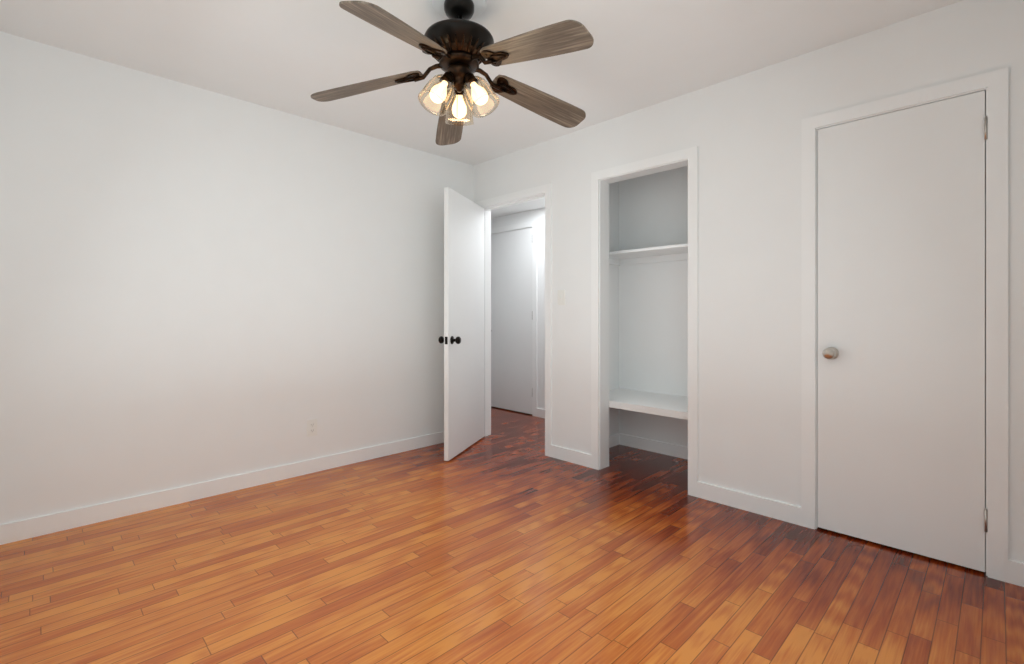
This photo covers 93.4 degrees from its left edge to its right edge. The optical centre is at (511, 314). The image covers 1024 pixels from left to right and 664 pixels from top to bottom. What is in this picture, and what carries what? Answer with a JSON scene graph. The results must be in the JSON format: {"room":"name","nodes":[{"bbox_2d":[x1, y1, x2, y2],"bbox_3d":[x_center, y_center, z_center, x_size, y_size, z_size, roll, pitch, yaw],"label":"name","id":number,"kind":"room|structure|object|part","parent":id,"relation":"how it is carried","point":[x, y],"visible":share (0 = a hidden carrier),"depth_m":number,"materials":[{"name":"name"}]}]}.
{"room":"empty bedroom","nodes":[
{"label":"empty bedroom","id":0,"kind":"room"},
{"bbox_2d":[0,31,473,524],"bbox_3d":[-1.471,-0.127,3.336,3.050,2.440,0.115,0,0,-45],"label":"wall","id":1,"kind":"structure","parent":0,"point":[198,285],"depth_m":2.84,"materials":[{"name":"paint"}]},
{"bbox_2d":[0,431,443,544],"bbox_3d":[-1.413,1.047,3.299,3.020,0.092,0.020,0,0,-45],"label":"baseboard","id":2,"kind":"structure","parent":1,"relation":"attached to","point":[88,515],"depth_m":2.83,"materials":[{"name":"paint"}]},
{"bbox_2d":[307,419,316,436],"bbox_3d":[-1.381,0.783,3.338,0.070,0.115,0.008,0,0,-45],"label":"outlet","id":3,"kind":"object","parent":1,"relation":"attached to","point":[311,427],"visible":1,"depth_m":3.33,"materials":[{"name":"plastic"}]},
{"bbox_2d":[0,0,962,165],"bbox_3d":[-0.180,-1.372,2.036,3.280,0.050,3.780,0,0,-45],"label":"ceiling","id":4,"kind":"structure","parent":0,"point":[290,56],"depth_m":2.44,"materials":[{"name":"paint"}]},
{"bbox_2d":[311,0,593,145],"bbox_3d":[-0.192,-1.097,2.066,1.274,0.501,1.235,0,0,-45],"label":"ceiling fan","id":5,"kind":"object","parent":4,"relation":"hanging from","point":[459,46],"visible":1,"depth_m":2.03,"materials":[{"name":"brown wood"}]},
{"bbox_3d":[-0.639,-1.008,2.136,0.503,0.006,0.145,-10,12,6],"label":"blade","id":6,"kind":"part","parent":5,"relation":"part of","materials":[{"name":"brown wood"}]},
{"bbox_3d":[-0.398,-1.008,1.715,0.145,0.006,0.503,14,15,21],"label":"blade","id":7,"kind":"part","parent":5,"relation":"part of","materials":[{"name":"brown wood"}]},
{"bbox_3d":[-0.314,-1.008,2.497,0.145,0.006,0.503,-13,-7,-14],"label":"blade","id":8,"kind":"part","parent":5,"relation":"part of","materials":[{"name":"brown wood"}]},
{"bbox_3d":[0.077,-1.008,1.815,0.503,0.006,0.145,13,-4,41],"label":"blade","id":9,"kind":"part","parent":5,"relation":"part of","materials":[{"name":"brown wood"}]},
{"bbox_3d":[0.129,-1.008,2.298,0.503,0.006,0.145,11,-19,-29],"label":"blade","id":10,"kind":"part","parent":5,"relation":"part of","materials":[{"name":"brown wood"}]},
{"bbox_2d":[0,406,1023,663],"bbox_3d":[-0.348,1.118,2.915,4.280,0.050,5.265,0,0,-45],"label":"floor","id":11,"kind":"structure","parent":0,"point":[508,540],"depth_m":1.98,"materials":[{"name":"brown wood"}]},
{"bbox_2d":[491,208,544,408],"bbox_3d":[0.205,-0.127,5.314,0.115,2.440,2.640,0,0,-45],"label":"wall","id":12,"kind":"structure","parent":0,"point":[538,215],"depth_m":5.14,"materials":[{"name":"paint"}]},
{"bbox_2d":[491,228,531,413],"bbox_3d":[-0.027,0.071,5.492,0.173,2.020,0.764,0,0,-45],"label":"hall door","id":13,"kind":"structure","parent":12,"relation":"in","point":[511,320],"depth_m":5.45,"materials":[{"name":"paint"}]},
{"bbox_2d":[491,220,536,416],"bbox_3d":[-0.007,0.043,5.518,0.128,2.100,0.890,0,0,-45],"label":"door frame","id":14,"kind":"structure","parent":12,"relation":"attached to","point":[520,226],"depth_m":5.19,"materials":[{"name":"paint"}]},
{"bbox_2d":[536,408,544,417],"bbox_3d":[0.678,1.047,4.747,0.013,0.092,1.169,0,0,-45],"label":"baseboard","id":15,"kind":"structure","parent":12,"relation":"attached to","point":[540,413],"depth_m":5.12,"materials":[{"name":"paint"}]},
{"bbox_2d":[491,198,544,218],"bbox_3d":[-0.109,-1.152,5.002,1.000,0.050,2.640,0,0,-45],"label":"ceiling","id":16,"kind":"structure","parent":0,"point":[520,208],"depth_m":5.14,"materials":[{"name":"paint"}]},
{"bbox_2d":[609,182,618,435],"bbox_3d":[0.839,-0.127,4.047,1.000,2.440,0.050,0,0,-45],"label":"wall","id":17,"kind":"structure","parent":0,"point":[613,301],"depth_m":4.02,"materials":[{"name":"paint"}]},
{"bbox_2d":[609,433,619,447],"bbox_3d":[0.663,1.047,3.886,0.525,0.092,0.093,0,0,-45],"label":"baseboard","id":18,"kind":"structure","parent":17,"relation":"attached to","point":[614,440],"depth_m":4.01,"materials":[{"name":"paint"}]},
{"bbox_2d":[619,166,687,446],"bbox_3d":[1.827,-0.127,3.179,0.050,2.440,2.575,0,0,-45],"label":"wall","id":19,"kind":"structure","parent":0,"point":[653,319],"depth_m":3.84,"materials":[{"name":"paint"}]},
{"bbox_2d":[609,388,687,419],"bbox_3d":[1.129,0.653,3.448,0.563,0.060,1.210,0,0,-45],"label":"shelf","id":20,"kind":"object","parent":19,"relation":"attached to","point":[673,406],"visible":0.31,"depth_m":3.42,"materials":[{"name":"paint"}]},
{"bbox_2d":[609,243,687,265],"bbox_3d":[1.201,-0.447,3.519,0.360,0.069,1.210,0,0,-45],"label":"closet shelf","id":21,"kind":"object","parent":19,"relation":"attached to","point":[678,252],"visible":0.35,"depth_m":3.72,"materials":[{"name":"paint"}]},
{"bbox_2d":[620,433,687,459],"bbox_3d":[1.299,1.047,3.662,0.060,0.092,1.273,0,0,-45],"label":"baseboard","id":22,"kind":"structure","parent":19,"relation":"attached to","point":[679,451],"depth_m":3.83,"materials":[{"name":"paint"}]},
{"bbox_2d":[474,0,1023,562],"bbox_3d":[0.420,-0.127,3.678,0.115,2.440,5.265,0,0,-45],"label":"wall","id":23,"kind":"structure","parent":0,"point":[742,132],"depth_m":2.67,"materials":[{"name":"paint"}]},
{"bbox_2d":[438,187,483,460],"bbox_3d":[-0.372,0.071,3.933,0.173,2.020,0.769,0,0,17],"label":"entry door","id":24,"kind":"structure","parent":23,"relation":"in","point":[462,339],"depth_m":3.81,"materials":[{"name":"paint"}]},
{"bbox_2d":[475,183,551,456],"bbox_3d":[0.033,0.043,4.068,0.141,2.100,0.895,0,0,-45],"label":"trim","id":25,"kind":"structure","parent":23,"relation":"attached to","point":[537,191],"depth_m":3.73,"materials":[{"name":"paint"}]},
{"bbox_2d":[558,290,564,304],"bbox_3d":[0.368,-0.127,3.637,0.016,0.115,0.070,0,0,-45],"label":"light switch","id":26,"kind":"object","parent":23,"relation":"attached to","point":[561,297],"visible":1,"depth_m":3.64,"materials":[{"name":"plastic"}]},
{"bbox_2d":[551,445,590,467],"bbox_3d":[0.435,1.047,3.572,0.013,0.092,0.377,0,0,-45],"label":"baseboard","id":27,"kind":"structure","parent":23,"relation":"attached to","point":[580,458],"depth_m":3.56,"materials":[{"name":"paint"}]},
{"bbox_2d":[591,146,697,496],"bbox_3d":[0.881,0.043,3.204,0.128,2.100,0.773,0,0,-45],"label":"trim","id":28,"kind":"structure","parent":23,"relation":"attached to","point":[601,180],"depth_m":3.39,"materials":[{"name":"paint"}]},
{"bbox_2d":[697,481,801,525],"bbox_3d":[1.307,1.047,2.695,0.013,0.092,0.550,0,0,-45],"label":"baseboard","id":29,"kind":"structure","parent":23,"relation":"attached to","point":[774,509],"depth_m":2.67,"materials":[{"name":"paint"}]},
{"bbox_2d":[817,91,987,571],"bbox_3d":[1.783,0.071,2.250,0.173,2.020,0.618,0,0,-45],"label":"door","id":30,"kind":"structure","parent":23,"relation":"in","point":[901,329],"depth_m":2.21,"materials":[{"name":"paint"}]},
{"bbox_2d":[802,67,1007,582],"bbox_3d":[1.804,0.043,2.275,0.128,2.100,0.745,0,0,-45],"label":"door frame","id":31,"kind":"structure","parent":23,"relation":"attached to","point":[993,85],"depth_m":2.01,"materials":[{"name":"paint"}]}
]}

